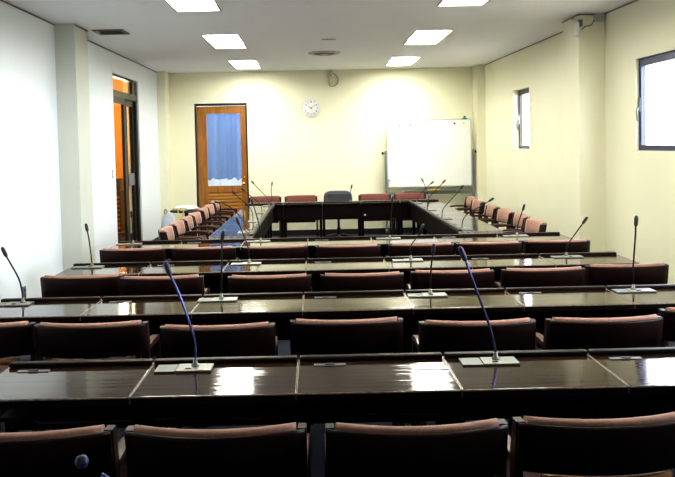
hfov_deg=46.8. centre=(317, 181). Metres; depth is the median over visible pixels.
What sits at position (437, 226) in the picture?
desk
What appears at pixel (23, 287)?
wall socket
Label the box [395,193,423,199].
cushion
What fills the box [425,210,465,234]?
desk
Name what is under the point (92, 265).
gooseneck microphone
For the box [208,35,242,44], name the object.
diffuser
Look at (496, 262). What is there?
desk
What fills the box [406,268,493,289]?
armchair
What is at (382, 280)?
armchair
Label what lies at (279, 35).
ceiling
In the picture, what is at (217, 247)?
cushion
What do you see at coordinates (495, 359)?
gooseneck microphone
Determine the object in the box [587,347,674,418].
desk
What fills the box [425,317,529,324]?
cushion
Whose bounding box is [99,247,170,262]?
armchair
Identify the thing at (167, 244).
desk
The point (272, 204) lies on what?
desk
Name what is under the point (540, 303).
desk
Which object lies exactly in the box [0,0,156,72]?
trim
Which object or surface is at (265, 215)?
desk
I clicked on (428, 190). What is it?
tray
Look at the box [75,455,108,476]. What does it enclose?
gooseneck microphone
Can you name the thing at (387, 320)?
cushion
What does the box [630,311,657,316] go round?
shelf
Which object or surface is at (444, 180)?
gooseneck microphone
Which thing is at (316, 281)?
shelf
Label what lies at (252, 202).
gooseneck microphone
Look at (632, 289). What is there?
gooseneck microphone
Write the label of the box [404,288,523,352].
desk
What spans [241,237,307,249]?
desk
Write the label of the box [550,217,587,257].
gooseneck microphone
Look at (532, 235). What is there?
desk
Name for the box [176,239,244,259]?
desk
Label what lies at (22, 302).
gooseneck microphone
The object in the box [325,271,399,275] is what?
cushion
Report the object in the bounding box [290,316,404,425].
armchair
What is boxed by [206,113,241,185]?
curtain
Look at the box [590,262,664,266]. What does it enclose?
cushion
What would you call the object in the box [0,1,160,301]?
wall
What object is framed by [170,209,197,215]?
round side table
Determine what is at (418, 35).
diffuser
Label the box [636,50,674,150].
window
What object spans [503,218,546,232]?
armchair
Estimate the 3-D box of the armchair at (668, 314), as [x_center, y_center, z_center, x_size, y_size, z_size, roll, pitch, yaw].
[1.997,0.991,4.099,0.554,0.760,0.559,-1,3,0]
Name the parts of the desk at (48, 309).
leg, modesty panel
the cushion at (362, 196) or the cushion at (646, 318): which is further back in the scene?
the cushion at (362, 196)
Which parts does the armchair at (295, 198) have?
seat frame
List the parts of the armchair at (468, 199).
arm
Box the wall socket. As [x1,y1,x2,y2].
[22,286,25,297]
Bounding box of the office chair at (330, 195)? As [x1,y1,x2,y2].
[324,191,351,236]
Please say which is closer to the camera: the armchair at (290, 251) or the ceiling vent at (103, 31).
the armchair at (290, 251)
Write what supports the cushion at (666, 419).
on the armchair at (644, 446)
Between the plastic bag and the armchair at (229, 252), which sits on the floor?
the armchair at (229, 252)
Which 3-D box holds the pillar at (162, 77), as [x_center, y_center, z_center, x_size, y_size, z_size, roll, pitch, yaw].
[-2.690,-0.443,13.720,0.145,2.937,0.330,-1,3,0]
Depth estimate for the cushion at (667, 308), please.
3.87 m
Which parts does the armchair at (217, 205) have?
arm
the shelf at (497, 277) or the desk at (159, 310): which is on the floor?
the desk at (159, 310)
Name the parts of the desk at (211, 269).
modesty panel, leg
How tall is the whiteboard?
2.016 m
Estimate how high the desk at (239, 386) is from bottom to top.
0.720 m
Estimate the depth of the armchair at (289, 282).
5.10 m
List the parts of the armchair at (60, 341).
leg, rail, leg, arm, leg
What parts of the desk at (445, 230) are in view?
modesty panel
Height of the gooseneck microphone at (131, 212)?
0.317 m
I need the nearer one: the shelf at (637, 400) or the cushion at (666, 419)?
the cushion at (666, 419)
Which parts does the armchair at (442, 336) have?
leg, arm, leg, leg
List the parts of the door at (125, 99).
rail, rail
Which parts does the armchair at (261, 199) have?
leg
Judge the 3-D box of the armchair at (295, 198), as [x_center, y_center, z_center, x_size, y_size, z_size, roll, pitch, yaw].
[-0.278,0.626,13.071,0.554,0.760,0.559,-1,3,0]
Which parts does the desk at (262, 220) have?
modesty panel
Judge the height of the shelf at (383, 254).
0.015 m
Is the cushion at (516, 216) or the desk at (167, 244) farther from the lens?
the cushion at (516, 216)
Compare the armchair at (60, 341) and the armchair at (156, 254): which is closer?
the armchair at (60, 341)
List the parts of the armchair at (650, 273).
leg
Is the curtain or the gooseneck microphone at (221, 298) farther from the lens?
the curtain
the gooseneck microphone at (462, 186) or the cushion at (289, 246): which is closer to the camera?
the cushion at (289, 246)
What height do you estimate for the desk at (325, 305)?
0.720 m
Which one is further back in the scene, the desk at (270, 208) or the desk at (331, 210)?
the desk at (331, 210)
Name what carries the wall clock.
attached to the wall at (341, 147)
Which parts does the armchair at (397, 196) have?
leg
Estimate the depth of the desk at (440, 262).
5.85 m
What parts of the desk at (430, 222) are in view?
modesty panel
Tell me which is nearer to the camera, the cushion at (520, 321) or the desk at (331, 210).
the cushion at (520, 321)
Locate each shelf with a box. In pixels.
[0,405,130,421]
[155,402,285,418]
[311,399,440,414]
[313,278,319,284]
[381,252,387,256]
[404,276,409,282]
[417,314,503,325]
[465,396,596,411]
[494,274,500,280]
[524,312,608,323]
[621,394,674,407]
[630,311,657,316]
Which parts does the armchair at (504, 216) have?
arm, leg, leg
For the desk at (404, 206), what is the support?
on the floor
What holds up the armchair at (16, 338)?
on the floor
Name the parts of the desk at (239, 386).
leg, leg, modesty panel, leg, leg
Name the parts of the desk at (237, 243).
leg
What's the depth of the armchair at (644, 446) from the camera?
2.35 m
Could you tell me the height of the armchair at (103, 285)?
0.760 m
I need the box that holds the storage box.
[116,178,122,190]
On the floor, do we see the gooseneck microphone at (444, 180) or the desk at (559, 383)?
the desk at (559, 383)
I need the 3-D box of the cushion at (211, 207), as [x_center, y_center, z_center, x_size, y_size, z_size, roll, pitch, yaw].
[-1.606,0.428,11.460,0.117,0.160,0.492,-1,3,1]
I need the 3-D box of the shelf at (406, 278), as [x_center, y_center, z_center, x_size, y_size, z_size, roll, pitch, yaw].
[0.824,0.747,5.961,0.505,0.015,0.215,-1,3,0]
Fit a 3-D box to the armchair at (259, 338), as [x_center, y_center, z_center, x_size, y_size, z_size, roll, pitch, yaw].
[-0.481,1.049,3.963,0.554,0.760,0.559,-1,3,-1]
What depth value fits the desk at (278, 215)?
12.18 m
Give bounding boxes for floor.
[0,233,674,476]
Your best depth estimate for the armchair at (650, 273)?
5.24 m
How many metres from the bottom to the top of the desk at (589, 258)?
0.720 m
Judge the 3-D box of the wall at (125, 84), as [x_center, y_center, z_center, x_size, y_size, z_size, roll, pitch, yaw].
[-3.687,-0.484,15.081,1.520,2.937,0.200,-1,3,0]
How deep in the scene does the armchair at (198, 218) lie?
10.31 m
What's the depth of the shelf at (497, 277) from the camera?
5.93 m
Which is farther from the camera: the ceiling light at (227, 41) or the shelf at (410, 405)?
the ceiling light at (227, 41)
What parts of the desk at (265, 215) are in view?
modesty panel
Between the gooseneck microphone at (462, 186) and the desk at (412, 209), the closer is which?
the gooseneck microphone at (462, 186)
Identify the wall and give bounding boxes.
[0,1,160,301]
[113,79,124,232]
[122,81,131,232]
[168,67,472,230]
[485,0,674,283]
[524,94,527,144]
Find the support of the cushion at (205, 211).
on the armchair at (205, 211)
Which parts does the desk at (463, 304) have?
leg, modesty panel, leg, leg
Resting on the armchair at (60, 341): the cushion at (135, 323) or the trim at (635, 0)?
the cushion at (135, 323)
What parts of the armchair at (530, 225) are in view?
arm, leg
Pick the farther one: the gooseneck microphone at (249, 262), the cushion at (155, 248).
the cushion at (155, 248)
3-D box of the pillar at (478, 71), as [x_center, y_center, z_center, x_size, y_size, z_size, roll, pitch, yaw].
[2.871,-0.561,13.733,0.200,2.937,0.330,-1,3,0]
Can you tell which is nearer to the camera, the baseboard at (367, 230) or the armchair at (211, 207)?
the armchair at (211, 207)
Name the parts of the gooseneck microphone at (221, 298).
speaker plate, control plate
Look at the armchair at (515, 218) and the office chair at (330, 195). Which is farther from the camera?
the office chair at (330, 195)
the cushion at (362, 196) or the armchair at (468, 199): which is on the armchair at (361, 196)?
the cushion at (362, 196)
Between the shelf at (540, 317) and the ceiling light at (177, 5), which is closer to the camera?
the shelf at (540, 317)
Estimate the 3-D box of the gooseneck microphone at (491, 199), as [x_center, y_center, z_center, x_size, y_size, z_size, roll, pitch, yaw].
[1.662,0.331,8.109,0.357,0.322,0.230,-1,3,0]
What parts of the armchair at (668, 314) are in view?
leg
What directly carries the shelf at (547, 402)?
attached to the desk at (559, 383)
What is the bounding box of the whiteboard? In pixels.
[381,118,475,234]
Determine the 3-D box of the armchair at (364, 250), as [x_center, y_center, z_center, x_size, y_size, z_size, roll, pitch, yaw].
[0.263,0.902,6.822,0.554,0.760,0.559,-1,3,0]
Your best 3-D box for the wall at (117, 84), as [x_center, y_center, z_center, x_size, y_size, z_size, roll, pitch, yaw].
[-4.076,-0.470,14.946,0.740,2.937,0.070,-1,3,0]
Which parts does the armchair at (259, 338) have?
leg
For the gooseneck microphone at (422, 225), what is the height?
0.280 m
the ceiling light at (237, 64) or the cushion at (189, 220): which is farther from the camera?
the ceiling light at (237, 64)
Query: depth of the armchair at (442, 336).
3.68 m
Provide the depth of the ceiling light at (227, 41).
10.19 m
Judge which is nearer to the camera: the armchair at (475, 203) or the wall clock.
the armchair at (475, 203)
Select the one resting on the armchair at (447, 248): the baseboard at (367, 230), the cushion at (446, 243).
the cushion at (446, 243)
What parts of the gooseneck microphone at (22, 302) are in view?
control plate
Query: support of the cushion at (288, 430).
on the armchair at (281, 450)
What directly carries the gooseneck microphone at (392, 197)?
on the desk at (405, 239)
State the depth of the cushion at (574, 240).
6.60 m
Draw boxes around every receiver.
[329,70,337,86]
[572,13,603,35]
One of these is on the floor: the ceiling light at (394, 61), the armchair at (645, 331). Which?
the armchair at (645, 331)
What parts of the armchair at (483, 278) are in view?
leg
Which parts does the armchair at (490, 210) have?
arm, leg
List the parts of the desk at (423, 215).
modesty panel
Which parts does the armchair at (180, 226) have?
leg, arm, arm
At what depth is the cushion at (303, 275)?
5.11 m
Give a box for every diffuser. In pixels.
[172,0,215,5]
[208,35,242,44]
[232,61,257,65]
[389,57,415,62]
[408,31,445,40]
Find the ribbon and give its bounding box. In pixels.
[174,206,187,217]
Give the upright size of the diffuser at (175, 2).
0.010 m
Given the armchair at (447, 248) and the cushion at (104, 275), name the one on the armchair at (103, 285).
the cushion at (104, 275)
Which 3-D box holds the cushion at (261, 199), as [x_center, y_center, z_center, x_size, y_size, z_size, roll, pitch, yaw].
[-0.896,0.330,13.259,0.492,0.160,0.117,-1,3,0]
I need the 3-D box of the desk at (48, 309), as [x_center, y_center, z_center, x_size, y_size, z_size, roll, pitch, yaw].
[-1.595,1.068,4.501,0.606,0.720,0.455,-1,3,0]
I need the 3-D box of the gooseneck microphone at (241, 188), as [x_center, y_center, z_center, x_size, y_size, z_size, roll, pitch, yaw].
[-0.889,0.254,10.640,0.306,0.351,0.230,-1,3,0]
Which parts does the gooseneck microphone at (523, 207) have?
control plate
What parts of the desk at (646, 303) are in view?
leg, modesty panel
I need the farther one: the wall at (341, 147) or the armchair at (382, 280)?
the wall at (341, 147)
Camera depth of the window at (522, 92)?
11.77 m
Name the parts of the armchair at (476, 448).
leg, leg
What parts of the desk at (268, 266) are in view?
leg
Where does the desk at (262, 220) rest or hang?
on the floor
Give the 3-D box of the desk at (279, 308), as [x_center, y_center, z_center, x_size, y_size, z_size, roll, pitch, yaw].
[-0.381,1.042,4.504,0.606,0.720,0.455,-1,3,0]
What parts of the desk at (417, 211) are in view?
modesty panel, leg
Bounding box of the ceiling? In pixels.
[4,0,634,72]
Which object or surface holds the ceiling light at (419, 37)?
attached to the ceiling
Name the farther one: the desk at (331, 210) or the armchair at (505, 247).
the desk at (331, 210)
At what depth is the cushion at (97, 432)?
2.34 m
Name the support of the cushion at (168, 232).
on the armchair at (168, 232)
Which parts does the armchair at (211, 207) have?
arm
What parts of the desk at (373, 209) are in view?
leg, modesty panel, leg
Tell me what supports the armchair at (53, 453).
on the floor
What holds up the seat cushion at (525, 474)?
on the armchair at (644, 446)
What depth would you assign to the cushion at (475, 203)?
11.38 m
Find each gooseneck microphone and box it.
[0,247,33,305]
[71,223,104,268]
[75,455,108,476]
[116,211,141,244]
[154,261,213,372]
[197,230,237,301]
[214,201,248,233]
[231,217,261,264]
[232,191,256,221]
[241,188,263,213]
[247,198,269,241]
[251,181,269,206]
[376,196,400,239]
[392,224,423,261]
[407,243,447,297]
[415,181,433,203]
[427,180,445,210]
[441,185,463,218]
[458,246,519,365]
[459,197,493,229]
[502,204,528,236]
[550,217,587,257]
[611,215,656,292]
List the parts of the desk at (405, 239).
modesty panel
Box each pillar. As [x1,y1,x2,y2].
[54,23,94,270]
[156,71,171,224]
[472,65,485,217]
[563,13,605,251]
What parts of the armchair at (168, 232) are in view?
leg, arm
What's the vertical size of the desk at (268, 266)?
0.720 m
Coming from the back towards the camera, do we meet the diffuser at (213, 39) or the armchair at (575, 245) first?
the diffuser at (213, 39)
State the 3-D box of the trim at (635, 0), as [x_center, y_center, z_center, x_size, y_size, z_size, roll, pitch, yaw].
[3.115,-1.654,5.625,0.012,0.009,15.776,-1,3,-2]
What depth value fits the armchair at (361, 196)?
13.23 m
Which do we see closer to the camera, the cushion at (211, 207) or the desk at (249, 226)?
the desk at (249, 226)
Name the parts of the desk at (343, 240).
leg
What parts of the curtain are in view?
lace trim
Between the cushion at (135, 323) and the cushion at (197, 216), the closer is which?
the cushion at (135, 323)
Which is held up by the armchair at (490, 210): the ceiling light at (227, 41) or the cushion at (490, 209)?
the cushion at (490, 209)
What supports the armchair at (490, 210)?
on the floor
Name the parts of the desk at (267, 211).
modesty panel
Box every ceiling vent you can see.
[92,29,129,34]
[308,51,340,55]
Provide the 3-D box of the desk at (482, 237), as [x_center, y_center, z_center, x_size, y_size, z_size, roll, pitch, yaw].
[1.430,0.874,7.320,0.606,0.720,0.455,-1,3,0]
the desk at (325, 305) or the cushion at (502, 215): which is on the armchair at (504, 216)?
the cushion at (502, 215)
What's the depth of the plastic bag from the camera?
11.53 m
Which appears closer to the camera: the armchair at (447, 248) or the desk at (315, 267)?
the desk at (315, 267)
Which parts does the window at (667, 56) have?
latch plate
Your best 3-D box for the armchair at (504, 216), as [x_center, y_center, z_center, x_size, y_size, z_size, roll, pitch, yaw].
[2.123,0.735,9.582,0.559,0.760,0.554,-1,3,-3]
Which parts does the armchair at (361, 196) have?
seat frame, leg, leg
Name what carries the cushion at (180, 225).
on the armchair at (180, 226)
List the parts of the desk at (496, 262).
modesty panel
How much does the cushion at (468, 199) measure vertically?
0.160 m
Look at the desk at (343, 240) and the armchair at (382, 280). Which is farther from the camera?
the desk at (343, 240)
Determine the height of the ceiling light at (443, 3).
0.096 m
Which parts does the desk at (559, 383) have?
leg, modesty panel, leg, leg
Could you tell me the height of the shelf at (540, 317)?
0.015 m
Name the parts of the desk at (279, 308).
leg, modesty panel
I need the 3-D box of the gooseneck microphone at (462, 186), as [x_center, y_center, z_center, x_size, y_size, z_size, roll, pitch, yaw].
[1.601,0.242,9.276,0.283,0.394,0.230,-1,3,0]
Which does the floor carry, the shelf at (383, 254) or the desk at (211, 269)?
the desk at (211, 269)
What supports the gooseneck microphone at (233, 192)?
on the desk at (262, 220)
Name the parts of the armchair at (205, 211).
leg, arm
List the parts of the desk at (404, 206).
leg, modesty panel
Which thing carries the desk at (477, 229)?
on the floor
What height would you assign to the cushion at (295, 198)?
0.160 m
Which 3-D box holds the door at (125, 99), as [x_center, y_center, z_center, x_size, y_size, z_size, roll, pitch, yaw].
[-2.812,-0.185,11.356,0.089,2.645,1.503,-1,3,0]
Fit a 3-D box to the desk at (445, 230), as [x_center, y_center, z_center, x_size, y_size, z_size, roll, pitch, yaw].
[1.654,0.800,8.822,0.455,0.720,0.606,-1,3,0]
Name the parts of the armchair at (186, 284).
leg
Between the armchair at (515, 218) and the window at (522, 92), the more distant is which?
the window at (522, 92)
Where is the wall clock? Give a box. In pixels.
[302,99,319,117]
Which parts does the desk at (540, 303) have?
leg, modesty panel, leg, leg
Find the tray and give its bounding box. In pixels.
[405,190,455,191]
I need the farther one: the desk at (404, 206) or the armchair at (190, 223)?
the desk at (404, 206)
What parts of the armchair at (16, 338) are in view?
rail, leg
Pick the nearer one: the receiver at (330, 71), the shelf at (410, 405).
the shelf at (410, 405)
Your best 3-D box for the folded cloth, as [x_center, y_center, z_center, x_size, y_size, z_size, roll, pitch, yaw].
[-2.003,0.391,11.792,0.378,0.073,0.339,-3,3,-33]
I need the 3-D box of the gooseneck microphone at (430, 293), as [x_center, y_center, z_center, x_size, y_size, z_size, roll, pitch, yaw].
[0.643,0.521,4.604,0.230,0.306,0.102,-1,3,0]
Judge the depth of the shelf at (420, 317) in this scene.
4.60 m
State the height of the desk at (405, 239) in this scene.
0.720 m
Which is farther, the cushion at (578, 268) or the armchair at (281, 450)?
the cushion at (578, 268)
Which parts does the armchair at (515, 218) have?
arm, leg, arm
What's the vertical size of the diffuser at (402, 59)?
0.010 m
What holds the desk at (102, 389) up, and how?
on the floor
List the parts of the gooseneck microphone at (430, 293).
speaker plate, control plate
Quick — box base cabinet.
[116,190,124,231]
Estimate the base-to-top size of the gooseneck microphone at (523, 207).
0.304 m
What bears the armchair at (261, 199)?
on the floor
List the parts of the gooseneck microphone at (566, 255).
control plate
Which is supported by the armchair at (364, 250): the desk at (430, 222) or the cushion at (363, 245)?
the cushion at (363, 245)
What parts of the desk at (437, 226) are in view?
modesty panel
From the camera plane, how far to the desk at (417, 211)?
11.29 m
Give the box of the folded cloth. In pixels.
[172,205,198,210]
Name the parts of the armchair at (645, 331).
arm, leg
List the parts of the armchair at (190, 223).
leg, arm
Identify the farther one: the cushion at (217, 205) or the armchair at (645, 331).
the cushion at (217, 205)
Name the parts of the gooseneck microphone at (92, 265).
speaker plate, control plate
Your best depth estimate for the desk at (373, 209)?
12.18 m
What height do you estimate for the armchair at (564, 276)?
0.760 m
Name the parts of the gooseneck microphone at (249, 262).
control plate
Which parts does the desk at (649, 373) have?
leg, leg, socket plate, modesty panel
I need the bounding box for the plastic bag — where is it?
[161,209,174,227]
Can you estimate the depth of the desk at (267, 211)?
10.64 m
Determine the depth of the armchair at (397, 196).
13.25 m
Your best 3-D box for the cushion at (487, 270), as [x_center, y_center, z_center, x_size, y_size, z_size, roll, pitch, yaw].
[0.900,0.663,5.193,0.492,0.160,0.117,-1,3,0]
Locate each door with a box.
[112,73,140,240]
[194,103,248,235]
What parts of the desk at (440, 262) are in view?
modesty panel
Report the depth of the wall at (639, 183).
8.20 m
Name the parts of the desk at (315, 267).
modesty panel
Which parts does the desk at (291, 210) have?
leg, modesty panel, leg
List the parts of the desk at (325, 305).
modesty panel, leg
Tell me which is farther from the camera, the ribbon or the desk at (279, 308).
the ribbon
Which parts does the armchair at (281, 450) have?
leg, leg, arm, leg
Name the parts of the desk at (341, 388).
leg, leg, socket plate, modesty panel, leg, leg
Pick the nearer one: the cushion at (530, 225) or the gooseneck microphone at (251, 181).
the cushion at (530, 225)
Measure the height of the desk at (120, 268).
0.720 m
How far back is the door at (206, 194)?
13.95 m
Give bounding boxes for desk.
[0,296,101,415]
[0,358,153,432]
[56,262,150,358]
[80,294,202,426]
[110,240,180,258]
[130,355,298,429]
[139,260,228,357]
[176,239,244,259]
[192,292,303,426]
[208,228,257,240]
[217,222,261,237]
[223,218,264,237]
[223,258,305,354]
[229,213,267,237]
[235,210,269,237]
[238,206,272,237]
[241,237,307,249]
[243,203,274,237]
[244,202,283,237]
[283,201,322,237]
[296,352,461,457]
[303,290,412,424]
[306,257,388,354]
[308,236,373,257]
[322,201,360,236]
[360,200,399,235]
[371,235,440,258]
[384,255,471,352]
[400,199,438,234]
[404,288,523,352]
[408,200,442,234]
[413,203,449,234]
[419,206,458,234]
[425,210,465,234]
[432,214,475,234]
[434,233,506,253]
[439,219,489,233]
[443,349,628,423]
[448,224,502,233]
[466,253,555,349]
[497,232,572,251]
[505,285,634,333]
[539,252,638,267]
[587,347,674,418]
[606,284,674,317]
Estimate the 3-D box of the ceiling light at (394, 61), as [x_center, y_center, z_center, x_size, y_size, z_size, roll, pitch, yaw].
[1.370,-1.993,12.677,0.455,0.096,1.300,-1,3,0]
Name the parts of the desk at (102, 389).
leg, socket plate, modesty panel, leg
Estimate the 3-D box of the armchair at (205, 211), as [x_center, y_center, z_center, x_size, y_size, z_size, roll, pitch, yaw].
[-1.389,0.751,10.871,0.559,0.760,0.554,-1,3,-1]
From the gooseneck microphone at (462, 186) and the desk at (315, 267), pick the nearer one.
the desk at (315, 267)
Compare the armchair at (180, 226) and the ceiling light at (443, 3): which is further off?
the armchair at (180, 226)
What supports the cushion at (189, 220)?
on the armchair at (190, 223)
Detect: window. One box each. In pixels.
[517,88,529,148]
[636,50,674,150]
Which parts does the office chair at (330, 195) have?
gas post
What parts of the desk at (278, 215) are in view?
modesty panel, leg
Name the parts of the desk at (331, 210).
leg, modesty panel, leg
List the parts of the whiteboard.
post, board panel, board frame, post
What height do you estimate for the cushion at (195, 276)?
0.160 m
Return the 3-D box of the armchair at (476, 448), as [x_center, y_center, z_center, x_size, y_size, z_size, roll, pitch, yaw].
[0.306,1.096,2.582,0.554,0.760,0.559,-1,3,-1]
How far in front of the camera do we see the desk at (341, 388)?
3.05 m
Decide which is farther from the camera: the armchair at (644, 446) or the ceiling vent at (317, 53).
the ceiling vent at (317, 53)
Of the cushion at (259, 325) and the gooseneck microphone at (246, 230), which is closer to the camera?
the cushion at (259, 325)
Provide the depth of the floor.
4.46 m
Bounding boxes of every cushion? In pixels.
[0,321,28,326]
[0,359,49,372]
[0,424,104,440]
[40,320,141,327]
[44,274,118,277]
[103,247,160,250]
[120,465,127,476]
[124,274,198,278]
[134,422,296,437]
[159,226,174,239]
[165,321,268,329]
[170,220,185,234]
[174,246,231,248]
[181,216,193,228]
[189,212,201,223]
[198,207,208,218]
[204,204,214,214]
[210,200,219,209]
[232,273,306,277]
[246,245,303,247]
[250,196,279,202]
[286,195,315,201]
[296,316,396,323]
[319,244,376,246]
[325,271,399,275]
[336,418,498,433]
[360,194,388,199]
[392,242,450,245]
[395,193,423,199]
[415,268,489,272]
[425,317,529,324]
[460,241,518,243]
[466,196,476,206]
[471,199,484,210]
[486,204,498,216]
[496,209,513,222]
[506,266,581,270]
[506,457,572,476]
[513,213,528,227]
[523,412,674,426]
[524,218,544,232]
[528,239,586,241]
[552,314,656,321]
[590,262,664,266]
[665,307,674,310]
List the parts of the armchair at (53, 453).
leg, arm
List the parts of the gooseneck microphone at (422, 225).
speaker plate, control plate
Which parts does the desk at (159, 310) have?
modesty panel, leg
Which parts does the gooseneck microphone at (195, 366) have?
speaker plate, control plate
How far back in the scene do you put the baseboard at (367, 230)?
13.94 m
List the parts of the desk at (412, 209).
modesty panel, leg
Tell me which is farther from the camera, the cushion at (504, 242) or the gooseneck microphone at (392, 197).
the gooseneck microphone at (392, 197)
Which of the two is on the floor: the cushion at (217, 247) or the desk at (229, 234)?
the desk at (229, 234)
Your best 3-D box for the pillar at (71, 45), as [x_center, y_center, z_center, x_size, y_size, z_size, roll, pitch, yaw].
[-2.638,-0.204,8.501,0.214,2.937,0.460,-1,3,0]
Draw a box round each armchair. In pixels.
[0,321,62,431]
[0,424,127,476]
[34,320,160,430]
[40,274,136,358]
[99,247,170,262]
[120,274,209,358]
[124,422,310,476]
[158,226,200,239]
[159,321,278,428]
[169,220,209,238]
[171,246,239,261]
[179,216,216,235]
[188,212,222,238]
[197,207,228,234]
[203,204,233,228]
[209,200,237,224]
[227,273,312,354]
[243,245,308,260]
[248,196,280,237]
[285,195,317,236]
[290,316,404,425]
[315,244,380,257]
[320,271,403,291]
[324,418,507,476]
[358,194,393,234]
[386,242,453,256]
[393,193,428,234]
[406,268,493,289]
[411,317,535,436]
[450,196,477,214]
[454,241,521,254]
[456,199,485,217]
[470,204,499,223]
[481,209,514,228]
[487,412,674,476]
[492,213,530,231]
[494,266,585,290]
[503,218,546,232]
[522,239,589,253]
[535,314,662,417]
[584,262,668,345]
[627,307,674,417]
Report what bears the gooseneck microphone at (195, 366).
on the desk at (239, 386)
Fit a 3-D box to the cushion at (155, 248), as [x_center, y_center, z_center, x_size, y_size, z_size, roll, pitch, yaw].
[-1.592,0.647,6.681,0.492,0.160,0.117,-1,3,0]
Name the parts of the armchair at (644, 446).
arm, leg, rail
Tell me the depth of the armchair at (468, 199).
12.19 m
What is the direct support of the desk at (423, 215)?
on the floor
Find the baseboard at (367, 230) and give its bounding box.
[179,227,427,235]
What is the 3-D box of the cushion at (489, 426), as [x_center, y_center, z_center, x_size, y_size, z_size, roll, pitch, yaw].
[0.302,0.806,2.365,0.492,0.160,0.118,-1,3,-1]
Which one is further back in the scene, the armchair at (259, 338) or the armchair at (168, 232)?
the armchair at (168, 232)
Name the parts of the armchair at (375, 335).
leg, leg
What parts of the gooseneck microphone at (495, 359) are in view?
speaker plate, control plate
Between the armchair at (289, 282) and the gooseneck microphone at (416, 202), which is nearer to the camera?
the armchair at (289, 282)
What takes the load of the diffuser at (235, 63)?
attached to the ceiling light at (237, 64)
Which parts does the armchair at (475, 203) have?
leg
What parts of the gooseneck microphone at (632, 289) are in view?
speaker plate, control plate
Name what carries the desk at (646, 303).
on the floor
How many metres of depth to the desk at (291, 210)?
12.18 m
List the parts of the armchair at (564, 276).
arm, leg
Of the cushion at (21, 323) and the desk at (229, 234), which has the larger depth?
the desk at (229, 234)
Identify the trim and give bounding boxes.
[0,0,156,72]
[484,0,637,65]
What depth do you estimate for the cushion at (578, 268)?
5.16 m
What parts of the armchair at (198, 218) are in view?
leg, arm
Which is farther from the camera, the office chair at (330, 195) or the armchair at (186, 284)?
the office chair at (330, 195)
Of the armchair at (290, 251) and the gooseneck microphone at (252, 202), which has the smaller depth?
the armchair at (290, 251)
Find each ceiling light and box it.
[165,0,221,11]
[201,34,246,48]
[228,60,261,68]
[385,57,420,65]
[403,30,452,44]
[437,0,488,6]
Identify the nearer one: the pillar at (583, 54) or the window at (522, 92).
the pillar at (583, 54)

